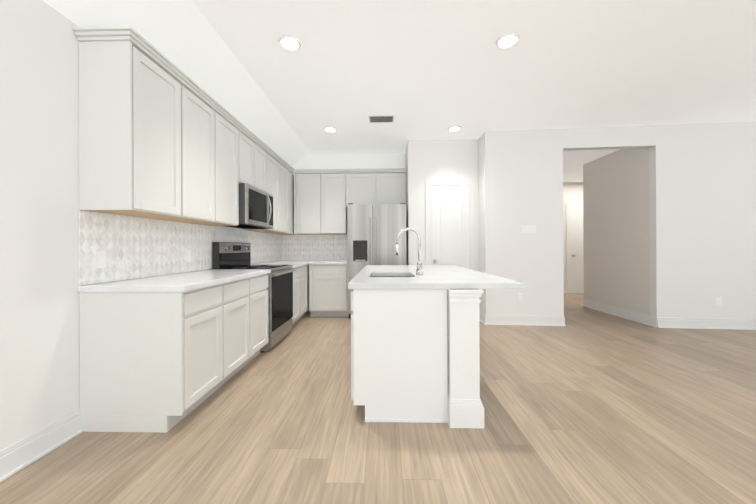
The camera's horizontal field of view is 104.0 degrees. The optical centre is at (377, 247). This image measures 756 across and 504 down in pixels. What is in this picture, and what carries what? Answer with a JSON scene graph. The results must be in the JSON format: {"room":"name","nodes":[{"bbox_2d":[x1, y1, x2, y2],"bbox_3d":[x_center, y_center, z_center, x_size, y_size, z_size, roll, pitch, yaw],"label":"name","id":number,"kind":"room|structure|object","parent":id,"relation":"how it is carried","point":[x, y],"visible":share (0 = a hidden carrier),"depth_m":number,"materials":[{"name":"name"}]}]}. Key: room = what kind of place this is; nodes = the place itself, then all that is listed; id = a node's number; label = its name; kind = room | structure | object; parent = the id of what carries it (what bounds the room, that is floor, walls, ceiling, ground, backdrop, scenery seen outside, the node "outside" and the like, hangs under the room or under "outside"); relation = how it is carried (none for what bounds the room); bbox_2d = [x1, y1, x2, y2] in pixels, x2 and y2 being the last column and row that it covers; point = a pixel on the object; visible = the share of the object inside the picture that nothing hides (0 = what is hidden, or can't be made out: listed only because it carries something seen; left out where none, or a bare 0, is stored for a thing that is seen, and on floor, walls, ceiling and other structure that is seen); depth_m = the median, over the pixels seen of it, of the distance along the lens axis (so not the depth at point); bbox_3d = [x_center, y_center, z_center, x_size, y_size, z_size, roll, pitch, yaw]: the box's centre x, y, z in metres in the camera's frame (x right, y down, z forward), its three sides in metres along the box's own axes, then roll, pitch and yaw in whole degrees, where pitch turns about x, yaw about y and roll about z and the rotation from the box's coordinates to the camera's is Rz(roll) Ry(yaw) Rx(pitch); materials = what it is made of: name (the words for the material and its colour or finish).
{"room":"kitchen","nodes":[
{"label":"kitchen","id":0,"kind":"room"},
{"bbox_2d":[0,0,279,449],"bbox_3d":[-1.950,-0.126,1.171,0.120,2.565,8.880,0,0,1],"label":"wall","id":1,"kind":"structure","parent":0,"point":[39,232],"depth_m":1.63,"materials":[{"name":"white paint"}]},
{"bbox_2d":[0,409,83,482],"bbox_3d":[-1.912,1.081,-0.704,0.028,0.145,5.136,0,0,1],"label":"baseboard","id":2,"kind":"structure","parent":1,"relation":"attached to","point":[19,455],"depth_m":1.62,"materials":[{"name":"white wood"}]},
{"bbox_2d":[74,34,191,218],"bbox_3d":[-1.708,-0.774,2.119,0.325,1.075,0.544,0,0,1],"label":"upper cabinet","id":3,"kind":"object","parent":1,"relation":"attached to","point":[162,136],"depth_m":1.87,"materials":[{"name":"white paint"}]},
{"bbox_2d":[79,210,282,284],"bbox_3d":[-1.829,0.007,3.668,0.010,0.470,3.638,0,0,1],"label":"tile backsplash","id":4,"kind":"structure","parent":1,"relation":"attached to","point":[135,247],"depth_m":2.40,"materials":[{"name":"white tile"}]},
{"bbox_2d":[95,251,105,267],"bbox_3d":[-1.858,0.082,1.979,0.007,0.115,0.075,0,0,1],"label":"outlet","id":5,"kind":"object","parent":4,"relation":"attached to","point":[100,259],"visible":1,"depth_m":1.97,"materials":[{"name":"white plastic"}]},
{"bbox_2d":[185,250,190,261],"bbox_3d":[-1.839,0.083,2.859,0.007,0.115,0.075,0,0,1],"label":"outlet","id":6,"kind":"object","parent":4,"relation":"attached to","point":[187,255],"visible":1,"depth_m":2.85,"materials":[{"name":"white plastic"}]},
{"bbox_2d":[156,86,219,225],"bbox_3d":[-1.699,-0.774,2.552,0.325,1.075,0.594,0,0,1],"label":"upper cabinet","id":7,"kind":"object","parent":1,"relation":"attached to","point":[205,114],"depth_m":2.65,"materials":[{"name":"white paint"}]},
{"bbox_2d":[220,110,243,225],"bbox_3d":[-1.689,-0.773,3.009,0.325,1.075,0.593,0,0,1],"label":"upper cabinet","id":8,"kind":"object","parent":1,"relation":"attached to","point":[231,135],"depth_m":3.08,"materials":[{"name":"white paint"}]},
{"bbox_2d":[244,130,259,188],"bbox_3d":[-1.680,-1.008,3.462,0.325,0.604,0.449,0,0,1],"label":"upper cabinet","id":9,"kind":"object","parent":1,"relation":"attached to","point":[251,147],"depth_m":3.55,"materials":[{"name":"white paint"}]},
{"bbox_2d":[225,183,272,228],"bbox_3d":[-1.605,-0.473,3.617,0.457,0.454,0.754,0,0,1],"label":"microwave","id":10,"kind":"object","parent":9,"relation":"attached to","point":[255,207],"visible":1,"depth_m":3.45,"materials":[{"name":"silver metal"}]},
{"bbox_2d":[243,150,279,233],"bbox_3d":[-1.663,-0.771,4.223,0.325,1.075,0.585,0,0,1],"label":"upper cabinet","id":11,"kind":"object","parent":1,"relation":"attached to","point":[273,162],"depth_m":4.31,"materials":[{"name":"white paint"}]},
{"bbox_2d":[260,146,267,192],"bbox_3d":[-1.674,-1.008,3.775,0.325,0.604,0.450,0,0,1],"label":"upper cabinet","id":12,"kind":"object","parent":1,"relation":"attached to","point":[263,149],"depth_m":3.92,"materials":[{"name":"white paint"}]},
{"bbox_2d":[280,162,287,233],"bbox_3d":[-1.654,-0.771,4.633,0.325,1.075,0.506,0,0,1],"label":"upper cabinet","id":13,"kind":"object","parent":1,"relation":"attached to","point":[283,169],"depth_m":4.70,"materials":[{"name":"white paint"}]},
{"bbox_2d":[288,166,293,233],"bbox_3d":[-1.643,-0.770,5.156,0.325,1.075,0.654,0,0,1],"label":"upper cabinet","id":14,"kind":"object","parent":1,"relation":"attached to","point":[290,176],"depth_m":5.07,"materials":[{"name":"white paint"}]},
{"bbox_2d":[43,0,311,165],"bbox_3d":[-1.664,-1.557,1.167,0.703,0.475,8.880,0,0,1],"label":"wall","id":15,"kind":"structure","parent":0,"point":[185,38],"depth_m":2.42,"materials":[{"name":"white paint"}]},
{"bbox_2d":[292,154,404,234],"bbox_3d":[-0.682,-0.302,5.525,2.472,2.920,0.120,0,0,1],"label":"wall","id":16,"kind":"structure","parent":0,"point":[364,161],"depth_m":5.46,"materials":[{"name":"white paint"}]},
{"bbox_2d":[294,172,325,234],"bbox_3d":[-1.197,-0.772,5.312,0.551,1.075,0.326,0,0,1],"label":"upper cabinet","id":17,"kind":"object","parent":16,"relation":"attached to","point":[323,198],"depth_m":5.16,"materials":[{"name":"white paint"}]},
{"bbox_2d":[283,235,346,259],"bbox_3d":[-1.131,0.007,5.468,1.270,0.470,0.008,0,0,1],"label":"tile backsplash","id":18,"kind":"structure","parent":16,"relation":"attached to","point":[295,247],"depth_m":5.47,"materials":[{"name":"white tile"}]},
{"bbox_2d":[326,172,349,234],"bbox_3d":[-0.771,-0.773,5.303,0.573,1.075,0.326,0,0,1],"label":"upper cabinet","id":19,"kind":"object","parent":16,"relation":"attached to","point":[337,183],"depth_m":5.15,"materials":[{"name":"white paint"}]},
{"bbox_2d":[350,172,381,204],"bbox_3d":[-0.257,-1.010,5.293,0.590,0.604,0.326,0,0,1],"label":"upper cabinet","id":20,"kind":"object","parent":16,"relation":"attached to","point":[365,187],"depth_m":5.14,"materials":[{"name":"white paint"}]},
{"bbox_2d":[382,172,405,203],"bbox_3d":[0.197,-1.012,5.283,0.592,0.604,0.326,0,0,1],"label":"upper cabinet","id":21,"kind":"object","parent":16,"relation":"attached to","point":[393,183],"depth_m":5.13,"materials":[{"name":"white paint"}]},
{"bbox_2d":[0,293,755,503],"bbox_3d":[2.527,1.172,2.134,9.382,0.060,11.000,0,0,1],"label":"floor","id":22,"kind":"structure","parent":0,"point":[585,405],"depth_m":1.78,"materials":[{"name":"brown wood"}]},
{"bbox_2d":[78,284,229,432],"bbox_3d":[-1.540,0.719,2.114,0.649,0.876,0.544,0,0,1],"label":"base cabinet","id":23,"kind":"object","parent":22,"relation":"on","point":[164,353],"depth_m":1.84,"materials":[{"name":"white paint"}]},
{"bbox_2d":[78,269,269,291],"bbox_3d":[-1.520,0.260,2.531,0.674,0.038,1.398,0,0,1],"label":"countertop","id":24,"kind":"structure","parent":23,"relation":"on","point":[187,281],"depth_m":2.19,"materials":[{"name":"white stone"}]},
{"bbox_2d":[230,276,253,377],"bbox_3d":[-1.531,0.719,2.547,0.649,0.876,0.593,0,0,1],"label":"base cabinet","id":25,"kind":"object","parent":22,"relation":"on","point":[241,291],"depth_m":2.63,"materials":[{"name":"white paint"}]},
{"bbox_2d":[212,242,295,352],"bbox_3d":[-1.455,0.550,3.612,0.708,1.215,0.762,0,0,1],"label":"range","id":26,"kind":"object","parent":22,"relation":"on","point":[230,255],"visible":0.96,"depth_m":3.46,"materials":[{"name":"silver metal"}]},
{"bbox_2d":[254,272,269,357],"bbox_3d":[-1.522,0.720,2.969,0.649,0.876,0.523,0,0,1],"label":"base cabinet","id":27,"kind":"object","parent":22,"relation":"on","point":[261,315],"depth_m":3.04,"materials":[{"name":"white paint"}]},
{"bbox_2d":[270,264,308,325],"bbox_3d":[-1.491,0.722,4.418,0.649,0.876,0.845,0,0,1],"label":"base cabinet","id":28,"kind":"object","parent":22,"relation":"on","point":[301,275],"depth_m":4.46,"materials":[{"name":"white paint"}]},
{"bbox_2d":[251,260,316,267],"bbox_3d":[-1.473,0.263,4.737,0.674,0.038,1.480,0,0,1],"label":"countertop","id":29,"kind":"structure","parent":28,"relation":"on","point":[296,263],"depth_m":4.63,"materials":[{"name":"white stone"}]},
{"bbox_2d":[308,260,348,316],"bbox_3d":[-0.800,0.700,5.127,0.646,0.915,0.675,0,0,1],"label":"base cabinet","id":30,"kind":"object","parent":22,"relation":"on","point":[328,288],"visible":0.75,"depth_m":4.82,"materials":[{"name":"white paint"}]},
{"bbox_2d":[347,203,405,318],"bbox_3d":[-0.010,0.230,5.004,0.930,1.850,0.832,0,0,1],"label":"fridge","id":31,"kind":"object","parent":22,"relation":"on","point":[373,230],"visible":0.52,"depth_m":4.66,"materials":[{"name":"silver metal"}]},
{"bbox_2d":[348,273,483,428],"bbox_3d":[0.265,0.713,2.865,0.857,0.876,1.978,0,0,1],"label":"kitchen island","id":32,"kind":"object","parent":22,"relation":"on","point":[415,353],"depth_m":1.94,"materials":[{"name":"white paint"}]},
{"bbox_2d":[348,265,523,288],"bbox_3d":[0.398,0.254,2.900,1.144,0.038,1.960,0,0,1],"label":"island countertop","id":33,"kind":"structure","parent":32,"relation":"on","point":[432,274],"depth_m":2.22,"materials":[{"name":"white stone"}]},
{"bbox_2d":[371,276,410,276],"bbox_3d":[0.120,0.381,2.546,0.422,0.210,0.492,0,0,1],"label":"undermount sink","id":34,"kind":"object","parent":33,"relation":"in","point":[390,276],"visible":0.06,"depth_m":2.77,"materials":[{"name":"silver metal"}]},
{"bbox_2d":[395,227,424,274],"bbox_3d":[0.270,0.033,2.520,0.253,0.404,0.109,0,0,1],"label":"faucet","id":35,"kind":"object","parent":33,"relation":"on","point":[419,270],"visible":1,"depth_m":2.53,"materials":[{"name":"silver metal"}]},
{"bbox_2d":[405,139,478,270],"bbox_3d":[1.112,-0.309,5.132,1.231,2.920,0.830,0,0,1],"label":"wall","id":36,"kind":"structure","parent":0,"point":[452,159],"depth_m":4.72,"materials":[{"name":"white paint"}]},
{"bbox_2d":[431,185,469,268],"bbox_3d":[1.153,0.079,4.673,0.614,2.118,0.080,0,0,1],"label":"pantry door","id":37,"kind":"structure","parent":36,"relation":"in","point":[450,225],"depth_m":4.70,"materials":[{"name":"white paint"}]},
{"bbox_2d":[425,180,475,270],"bbox_3d":[1.153,0.040,4.703,0.790,2.220,0.023,0,0,1],"label":"door frame","id":38,"kind":"structure","parent":36,"relation":"attached to","point":[430,183],"depth_m":4.70,"materials":[{"name":"white wood"}]},
{"bbox_2d":[192,0,755,154],"bbox_3d":[2.995,-1.771,1.067,8.620,0.080,8.880,0,0,1],"label":"ceiling","id":39,"kind":"structure","parent":0,"point":[427,69],"depth_m":2.78,"materials":[{"name":"white paint"}]},
{"bbox_2d":[278,35,300,50],"bbox_3d":[-0.740,-1.708,2.478,0.184,0.015,0.184,0,0,1],"label":"recessed light","id":40,"kind":"object","parent":39,"relation":"in","point":[290,42],"visible":0.98,"depth_m":2.46,"materials":[{"name":"white"}]},
{"bbox_2d":[324,127,336,131],"bbox_3d":[-0.692,-1.705,4.287,0.184,0.015,0.184,0,0,1],"label":"recessed light","id":41,"kind":"object","parent":39,"relation":"in","point":[330,129],"visible":0.94,"depth_m":4.26,"materials":[{"name":"white"}]},
{"bbox_2d":[368,115,393,122],"bbox_3d":[0.046,-1.709,3.941,0.340,0.013,0.200,0,0,1],"label":"ceiling vent","id":42,"kind":"object","parent":39,"relation":"in","point":[380,118],"visible":1,"depth_m":3.91,"materials":[{"name":"silver metal"}]},
{"bbox_2d":[448,126,460,130],"bbox_3d":[1.107,-1.712,4.269,0.184,0.015,0.184,0,0,1],"label":"recessed light","id":43,"kind":"object","parent":39,"relation":"in","point":[454,128],"visible":0.96,"depth_m":4.24,"materials":[{"name":"white"}]},
{"bbox_2d":[496,32,519,48],"bbox_3d":[1.079,-1.714,2.459,0.184,0.015,0.184,0,0,1],"label":"recessed light","id":44,"kind":"object","parent":39,"relation":"in","point":[508,40],"visible":0.96,"depth_m":2.44,"materials":[{"name":"white"}]},
{"bbox_2d":[478,134,483,312],"bbox_3d":[1.659,-0.311,4.593,0.114,2.920,0.243,0,0,1],"label":"wall","id":45,"kind":"structure","parent":0,"point":[481,196],"depth_m":4.57,"materials":[{"name":"white paint"}]},
{"bbox_2d":[479,311,485,324],"bbox_3d":[1.591,1.076,4.538,0.028,0.145,0.334,0,0,1],"label":"baseboard return","id":46,"kind":"object","parent":45,"relation":"attached to","point":[482,317],"visible":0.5,"depth_m":4.49,"materials":[{"name":"white wood"}]},
{"bbox_2d":[563,182,582,286],"bbox_3d":[4.986,-0.254,7.342,4.678,2.790,0.115,0,0,1],"label":"wall","id":47,"kind":"structure","parent":0,"point":[572,192],"depth_m":7.29,"materials":[{"name":"white paint"}]},
{"bbox_2d":[566,203,582,292],"bbox_3d":[5.107,0.030,7.269,0.925,2.220,0.023,0,0,1],"label":"door frame","id":48,"kind":"structure","parent":47,"relation":"attached to","point":[568,205],"depth_m":7.27,"materials":[{"name":"white wood"}]},
{"bbox_2d":[570,207,583,292],"bbox_3d":[5.106,0.069,7.239,0.749,2.118,0.080,0,0,1],"label":"hall door","id":49,"kind":"structure","parent":47,"relation":"in","point":[576,256],"depth_m":7.27,"materials":[{"name":"white paint"}]},
{"bbox_2d":[563,149,619,181],"bbox_3d":[4.949,-1.641,5.882,4.678,0.080,3.039,0,0,1],"label":"ceiling","id":50,"kind":"structure","parent":0,"point":[574,161],"depth_m":5.45,"materials":[{"name":"white paint"}]},
{"bbox_2d":[583,148,649,314],"bbox_3d":[4.024,-0.254,5.000,0.115,2.790,1.449,0,0,1],"label":"wall","id":51,"kind":"structure","parent":0,"point":[616,237],"depth_m":4.87,"materials":[{"name":"white paint"}]},
{"bbox_2d":[582,299,656,327],"bbox_3d":[3.956,1.068,4.949,0.028,0.145,1.549,0,0,1],"label":"baseboard","id":52,"kind":"structure","parent":51,"relation":"attached to","point":[648,320],"depth_m":4.77,"materials":[{"name":"white wood"}]},
{"bbox_2d":[484,121,755,318],"bbox_3d":[4.515,-0.322,4.189,5.850,2.920,0.115,0,0,5],"label":"wall","id":53,"kind":"structure","parent":0,"point":[702,194],"depth_m":4.18,"materials":[{"name":"white paint"}]},
{"bbox_2d":[485,315,564,325],"bbox_3d":[2.142,1.074,4.325,1.119,0.145,0.028,0,0,5],"label":"baseboard","id":54,"kind":"structure","parent":53,"relation":"attached to","point":[529,320],"depth_m":4.32,"materials":[{"name":"white wood"}]},
{"bbox_2d":[521,225,535,232],"bbox_3d":[2.205,-0.265,4.330,0.198,0.104,0.007,0,0,5],"label":"switch plate","id":55,"kind":"object","parent":53,"relation":"attached to","point":[528,228],"visible":1,"depth_m":4.33,"materials":[{"name":"white plastic"}]},
{"bbox_2d":[657,317,755,329],"bbox_3d":[5.686,1.061,4.013,3.496,0.145,0.028,0,0,5],"label":"baseboard","id":56,"kind":"structure","parent":53,"relation":"attached to","point":[712,323],"depth_m":4.11,"materials":[{"name":"white wood"}]},
{"bbox_2d":[716,297,721,304],"bbox_3d":[4.743,0.752,4.106,0.075,0.115,0.007,0,0,5],"label":"electrical outlet","id":57,"kind":"object","parent":53,"relation":"attached to","point":[718,300],"visible":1,"depth_m":4.10,"materials":[{"name":"white plastic"}]}
]}

